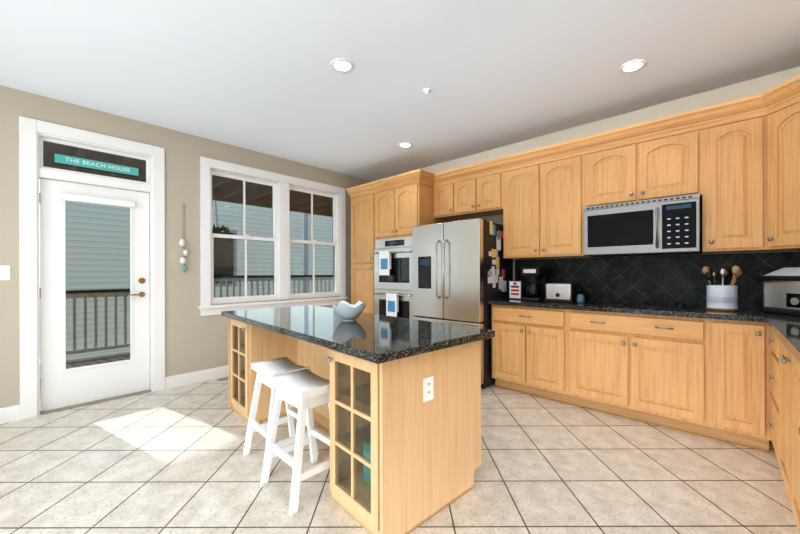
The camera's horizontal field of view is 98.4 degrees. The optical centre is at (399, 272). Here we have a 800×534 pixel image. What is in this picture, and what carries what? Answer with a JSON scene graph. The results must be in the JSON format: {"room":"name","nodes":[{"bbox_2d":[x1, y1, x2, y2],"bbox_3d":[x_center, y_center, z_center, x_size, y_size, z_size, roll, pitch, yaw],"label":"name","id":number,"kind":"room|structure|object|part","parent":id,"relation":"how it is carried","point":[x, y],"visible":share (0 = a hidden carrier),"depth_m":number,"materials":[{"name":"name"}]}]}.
{"room":"kitchen","nodes":[
{"label":"kitchen","id":0,"kind":"room"},
{"bbox_2d":[0,85,371,407],"bbox_3d":[-3.103,-0.152,3.044,0.150,2.740,7.600,0,0,43],"label":"wall","id":1,"kind":"structure","parent":0,"point":[195,341],"depth_m":3.67,"materials":[{"name":"beige paint"}]},
{"bbox_2d":[0,265,9,279],"bbox_3d":[-3.221,-0.002,2.799,0.010,0.120,0.080,0,0,43],"label":"switch plate","id":2,"kind":"object","parent":1,"relation":"attached to","point":[4,272],"visible":1,"depth_m":2.81,"materials":[{"name":"white plastic"}]},
{"bbox_2d":[0,405,19,423],"bbox_3d":[-4.381,1.159,1.545,0.020,0.125,3.600,0,0,43],"label":"baseboard","id":3,"kind":"structure","parent":1,"relation":"attached to","point":[10,414],"depth_m":2.82,"materials":[{"name":"white paint"}]},
{"bbox_2d":[19,116,164,419],"bbox_3d":[-2.875,-0.043,3.296,0.200,2.520,1.020,0,0,43],"label":"door frame","id":4,"kind":"structure","parent":1,"relation":"attached to","point":[34,134],"depth_m":3.08,"materials":[{"name":"white paint"}]},
{"bbox_2d":[55,154,138,175],"bbox_3d":[-2.853,-1.020,3.274,0.015,0.075,0.600,0,0,43],"label":"sign","id":5,"kind":"object","parent":4,"relation":"attached to","point":[59,158],"visible":0.96,"depth_m":3.25,"materials":[{"name":"teal"}]},
{"bbox_2d":[65,157,128,171],"bbox_3d":[-2.848,-1.022,3.268,0.001,0.035,0.464,0,0,43],"label":"lettering","id":6,"kind":"object","parent":5,"relation":"attached to","point":[96,164],"visible":1,"depth_m":3.24,"materials":[{"name":"white paint"}]},
{"bbox_2d":[39,178,149,411],"bbox_3d":[-2.850,0.191,3.266,0.105,2.026,0.791,0,0,43],"label":"door","id":7,"kind":"structure","parent":1,"relation":"in","point":[61,385],"depth_m":3.23,"materials":[{"name":"white paint"}]},
{"bbox_2d":[179,204,188,272],"bbox_3d":[-2.329,-0.374,3.718,0.064,0.741,0.093,0,0,43],"label":"decor","id":8,"kind":"object","parent":1,"relation":"attached to","point":[182,260],"visible":1,"depth_m":3.71,"materials":[{"name":"beige"}]},
{"bbox_2d":[43,141,331,216],"bbox_3d":[-3.548,-1.491,4.550,2.550,0.300,11.000,0,0,43],"label":"porch roof","id":9,"kind":"structure","parent":1,"relation":"attached to","point":[139,167],"depth_m":5.65,"materials":[{"name":"brown"}]},
{"bbox_2d":[212,192,231,240],"bbox_3d":[-2.927,-0.901,5.433,0.514,0.804,0.520,0,0,43],"label":"hanging plant","id":10,"kind":"object","parent":9,"relation":"hanging from","point":[220,227],"depth_m":5.38,"materials":[{"name":"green plant"}]},
{"bbox_2d":[165,365,227,388],"bbox_3d":[-1.457,1.151,4.685,0.014,0.125,2.940,0,0,43],"label":"baseboard","id":11,"kind":"structure","parent":1,"relation":"attached to","point":[218,372],"depth_m":3.81,"materials":[{"name":"white paint"}]},
{"bbox_2d":[198,156,347,315],"bbox_3d":[-1.591,-0.413,4.648,0.235,1.785,2.070,0,0,43],"label":"window","id":12,"kind":"structure","parent":1,"relation":"in","point":[274,239],"depth_m":4.53,"materials":[{"name":"white paint"}]},
{"bbox_2d":[0,376,798,533],"bbox_3d":[-1.172,1.263,1.247,5.420,0.100,7.900,0,0,43],"label":"floor","id":13,"kind":"structure","parent":0,"point":[174,460],"depth_m":2.04,"materials":[{"name":"tile"}]},
{"bbox_2d":[217,377,227,380],"bbox_3d":[-1.952,1.212,4.011,0.110,0.007,0.300,0,0,43],"label":"floor vent","id":14,"kind":"object","parent":13,"relation":"in","point":[223,379],"visible":0.38,"depth_m":3.92,"materials":[{"name":"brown metal"}]},
{"bbox_2d":[243,357,318,475],"bbox_3d":[-0.792,0.910,2.286,0.362,0.605,0.373,0,0,-42],"label":"stool","id":15,"kind":"object","parent":13,"relation":"on","point":[265,370],"visible":0.65,"depth_m":2.29,"materials":[{"name":"white paint"}]},
{"bbox_2d":[260,369,329,516],"bbox_3d":[-0.544,0.909,1.973,0.383,0.605,0.372,0,0,43],"label":"stool","id":16,"kind":"object","parent":13,"relation":"on","point":[304,391],"visible":0.94,"depth_m":1.91,"materials":[{"name":"white paint"}]},
{"bbox_2d":[228,318,480,533],"bbox_3d":[-0.544,0.795,2.534,0.760,0.832,2.180,0,0,-42],"label":"kitchen island","id":17,"kind":"object","parent":13,"relation":"on","point":[405,445],"visible":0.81,"depth_m":1.76,"materials":[{"name":"brown wood"}]},
{"bbox_2d":[221,305,494,363],"bbox_3d":[-0.517,0.359,2.547,0.880,0.040,2.229,0,0,-42],"label":"island countertop","id":18,"kind":"structure","parent":17,"relation":"on","point":[375,338],"depth_m":2.01,"materials":[{"name":"stone"}]},
{"bbox_2d":[332,300,365,320],"bbox_3d":[-0.379,0.272,2.467,0.255,0.133,0.243,0,0,43],"label":"fruit bowl","id":19,"kind":"object","parent":18,"relation":"on","point":[345,311],"visible":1,"depth_m":2.40,"materials":[{"name":"white ceramic"}]},
{"bbox_2d":[351,193,374,313],"bbox_3d":[-0.328,0.023,5.213,0.550,2.376,0.638,0,0,43],"label":"tall cabinet","id":20,"kind":"object","parent":13,"relation":"on","point":[363,207],"depth_m":4.96,"materials":[{"name":"brown wood"}]},
{"bbox_2d":[373,236,412,318],"bbox_3d":[0.104,0.230,4.715,0.792,1.384,0.682,0,0,43],"label":"double wall oven","id":21,"kind":"object","parent":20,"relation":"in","point":[392,293],"visible":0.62,"depth_m":4.49,"materials":[{"name":"silver metal"}]},
{"bbox_2d":[412,218,512,388],"bbox_3d":[0.718,0.321,4.068,0.930,1.775,0.821,0,0,43],"label":"refrigerator","id":22,"kind":"object","parent":13,"relation":"on","point":[462,272],"visible":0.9,"depth_m":3.73,"materials":[{"name":"silver metal"}]},
{"bbox_2d":[492,304,567,403],"bbox_3d":[1.436,0.766,3.584,0.750,0.880,0.618,0,0,43],"label":"base cabinet","id":23,"kind":"object","parent":13,"relation":"on","point":[530,344],"depth_m":3.33,"materials":[{"name":"brown wood"}]},
{"bbox_2d":[488,298,762,321],"bbox_3d":[1.867,0.304,3.163,1.980,0.038,0.643,0,0,43],"label":"countertop","id":24,"kind":"structure","parent":23,"relation":"on","point":[743,314],"depth_m":2.70,"materials":[{"name":"stone"}]},
{"bbox_2d":[509,280,522,298],"bbox_3d":[1.264,0.183,3.774,0.150,0.205,0.027,0,0,43],"label":"sign","id":25,"kind":"object","parent":24,"relation":"on","point":[515,289],"depth_m":3.76,"materials":[{"name":"white paper"}]},
{"bbox_2d":[521,267,548,300],"bbox_3d":[1.415,0.113,3.629,0.190,0.345,0.322,0,0,43],"label":"coffee maker","id":26,"kind":"object","parent":24,"relation":"on","point":[537,277],"visible":0.92,"depth_m":3.56,"materials":[{"name":"black plastic"}]},
{"bbox_2d":[544,283,576,302],"bbox_3d":[1.586,0.192,3.426,0.276,0.186,0.177,0,0,43],"label":"toaster","id":27,"kind":"object","parent":24,"relation":"on","point":[562,292],"visible":0.98,"depth_m":3.35,"materials":[{"name":"silver metal"}]},
{"bbox_2d":[577,294,583,302],"bbox_3d":[1.722,0.244,3.290,0.066,0.080,0.066,0,0,43],"label":"jar","id":28,"kind":"object","parent":24,"relation":"on","point":[580,298],"visible":1,"depth_m":3.27,"materials":[{"name":"blue"}]},
{"bbox_2d":[583,301,695,310],"bbox_3d":[2.055,0.269,2.980,0.740,0.030,0.490,0,0,43],"label":"cooktop","id":29,"kind":"object","parent":24,"relation":"in","point":[682,307],"visible":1,"depth_m":2.92,"materials":[{"name":"black glass"}]},
{"bbox_2d":[702,266,741,310],"bbox_3d":[2.459,0.113,2.639,0.228,0.339,0.225,0,0,43],"label":"utensil crock","id":30,"kind":"object","parent":24,"relation":"on","point":[722,297],"visible":1,"depth_m":2.58,"materials":[{"name":"white ceramic"}]},
{"bbox_2d":[568,309,711,437],"bbox_3d":[2.058,0.765,3.004,0.950,0.880,0.618,0,0,43],"label":"base cabinet","id":31,"kind":"object","parent":13,"relation":"on","point":[704,377],"depth_m":2.72,"materials":[{"name":"brown wood"}]},
{"bbox_2d":[712,319,771,451],"bbox_3d":[2.515,0.763,2.578,0.300,0.880,0.618,0,0,43],"label":"base cabinet","id":32,"kind":"object","parent":13,"relation":"on","point":[741,392],"depth_m":2.35,"materials":[{"name":"brown wood"}]},
{"bbox_2d":[767,329,774,449],"bbox_3d":[2.497,0.763,1.885,0.618,0.880,0.460,0,0,43],"label":"base cabinet","id":33,"kind":"object","parent":13,"relation":"on","point":[771,377],"depth_m":2.14,"materials":[{"name":"brown wood"}]},
{"bbox_2d":[775,335,799,533],"bbox_3d":[2.030,0.765,1.384,0.618,0.880,0.910,0,0,43],"label":"base cabinet","id":34,"kind":"object","parent":13,"relation":"on","point":[783,377],"depth_m":1.63,"materials":[{"name":"brown wood"}]},
{"bbox_2d":[758,309,799,362],"bbox_3d":[1.886,0.304,1.249,0.643,0.038,3.418,0,0,43],"label":"countertop","id":35,"kind":"structure","parent":34,"relation":"on","point":[784,328],"depth_m":1.80,"materials":[{"name":"stone"}]},
{"bbox_2d":[759,267,799,315],"bbox_3d":[2.758,0.105,2.261,0.358,0.354,0.549,0,0,-2],"label":"slow cooker","id":36,"kind":"object","parent":35,"relation":"on","point":[781,291],"visible":1,"depth_m":2.35,"materials":[{"name":"silver metal"}]},
{"bbox_2d":[0,0,799,181],"bbox_3d":[-1.180,-1.577,1.247,5.420,0.100,7.900,0,0,43],"label":"ceiling","id":37,"kind":"structure","parent":0,"point":[262,76],"depth_m":2.52,"materials":[{"name":"white paint"}]},
{"bbox_2d":[331,58,353,72],"bbox_3d":[-0.425,-1.524,2.540,0.169,0.009,0.169,0,0,37],"label":"recessed light","id":38,"kind":"object","parent":37,"relation":"in","point":[342,65],"depth_m":2.54,"materials":[{"name":"white paint"}]},
{"bbox_2d":[398,142,411,147],"bbox_3d":[0.064,-1.526,4.120,0.169,0.009,0.169,0,0,37],"label":"recessed light","id":39,"kind":"object","parent":37,"relation":"in","point":[404,144],"depth_m":4.12,"materials":[{"name":"white paint"}]},
{"bbox_2d":[423,88,430,93],"bbox_3d":[0.228,-1.515,2.888,0.070,0.032,0.070,0,0,43],"label":"detector","id":40,"kind":"object","parent":37,"relation":"attached to","point":[427,90],"visible":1,"depth_m":2.88,"materials":[{"name":"white paint"}]},
{"bbox_2d":[619,59,646,72],"bbox_3d":[1.725,-1.530,2.558,0.169,0.009,0.169,0,0,37],"label":"recessed light","id":41,"kind":"object","parent":37,"relation":"in","point":[634,65],"depth_m":2.55,"materials":[{"name":"white paint"}]},
{"bbox_2d":[421,66,799,279],"bbox_3d":[1.467,-0.164,4.081,5.420,2.740,0.150,0,0,43],"label":"wall","id":42,"kind":"structure","parent":0,"point":[731,92],"depth_m":3.30,"materials":[{"name":"beige paint"}]},
{"bbox_2d":[375,183,446,239],"bbox_3d":[0.149,-0.808,4.766,0.760,0.716,0.638,0,0,43],"label":"upper cabinet","id":43,"kind":"object","parent":42,"relation":"attached to","point":[397,212],"depth_m":4.46,"materials":[{"name":"brown wood"}]},
{"bbox_2d":[433,182,467,220],"bbox_3d":[0.686,-0.939,4.464,0.397,0.455,0.348,0,0,43],"label":"upper cabinet","id":44,"kind":"object","parent":42,"relation":"attached to","point":[445,196],"depth_m":4.35,"materials":[{"name":"brown wood"}]},
{"bbox_2d":[457,172,504,217],"bbox_3d":[0.990,-0.940,4.180,0.711,0.455,0.348,0,0,43],"label":"upper cabinet","id":45,"kind":"object","parent":42,"relation":"attached to","point":[483,196],"depth_m":4.00,"materials":[{"name":"brown wood"}]},
{"bbox_2d":[501,155,588,258],"bbox_3d":[1.550,-0.667,3.658,0.819,1.004,0.348,0,0,43],"label":"upper cabinet","id":46,"kind":"object","parent":42,"relation":"attached to","point":[543,214],"depth_m":3.49,"materials":[{"name":"brown wood"}]},
{"bbox_2d":[346,74,799,198],"bbox_3d":[0.526,-1.185,3.171,4.589,0.138,1.799,0,0,43],"label":"crown molding","id":47,"kind":"structure","parent":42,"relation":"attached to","point":[785,94],"depth_m":3.04,"materials":[{"name":"brown wood"}]},
{"bbox_2d":[585,129,704,206],"bbox_3d":[2.157,-0.890,3.092,0.841,0.560,0.348,0,0,43],"label":"upper cabinet","id":48,"kind":"object","parent":42,"relation":"attached to","point":[671,166],"depth_m":2.92,"materials":[{"name":"brown wood"}]},
{"bbox_2d":[584,194,701,256],"bbox_3d":[2.117,-0.385,3.048,0.816,0.448,0.433,0,0,43],"label":"microwave","id":49,"kind":"object","parent":48,"relation":"attached to","point":[668,226],"visible":1,"depth_m":2.88,"materials":[{"name":"silver metal"}]},
{"bbox_2d":[515,251,799,308],"bbox_3d":[2.320,0.062,3.173,2.630,0.441,0.011,0,0,43],"label":"backsplash","id":50,"kind":"structure","parent":42,"relation":"attached to","point":[672,279],"depth_m":3.09,"materials":[{"name":"tile"}]},
{"bbox_2d":[701,116,768,252],"bbox_3d":[2.592,-0.669,2.687,0.349,1.004,0.348,0,0,43],"label":"upper cabinet","id":51,"kind":"object","parent":42,"relation":"attached to","point":[722,170],"depth_m":2.56,"materials":[{"name":"brown wood"}]},
{"bbox_2d":[765,102,799,250],"bbox_3d":[2.852,-0.670,2.267,0.616,1.004,0.608,0,0,43],"label":"upper cabinet","id":52,"kind":"object","parent":42,"relation":"attached to","point":[782,127],"depth_m":2.35,"materials":[{"name":"brown wood"}]},
{"bbox_3d":[2.610,-0.649,2.259,0.274,0.925,0.266,0,0,43],"label":"wall cabinets","id":53,"kind":"part","parent":52,"relation":"part of","materials":[{"name":"brown wood"}]},
{"label":"outside","id":54,"kind":"structure","parent":0,"visible":0},
{"bbox_2d":[66,352,129,368],"bbox_3d":[-3.497,1.299,4.509,2.370,0.120,11.000,0,0,43],"label":"floor","id":55,"kind":"structure","parent":54,"point":[128,353],"depth_m":4.90,"materials":[{"name":"beige"}]},
{"bbox_2d":[65,275,332,354],"bbox_3d":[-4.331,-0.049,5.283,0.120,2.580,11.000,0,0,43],"label":"railing","id":56,"kind":"object","parent":55,"relation":"on","point":[125,319],"depth_m":5.27,"materials":[{"name":"grey"}]},
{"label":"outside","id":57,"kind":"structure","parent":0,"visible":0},
{"bbox_2d":[39,179,332,359],"bbox_3d":[-6.624,-1.523,7.417,1.940,8.500,22.000,0,0,43],"label":"house","id":58,"kind":"structure","parent":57,"point":[128,285],"depth_m":7.07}
]}

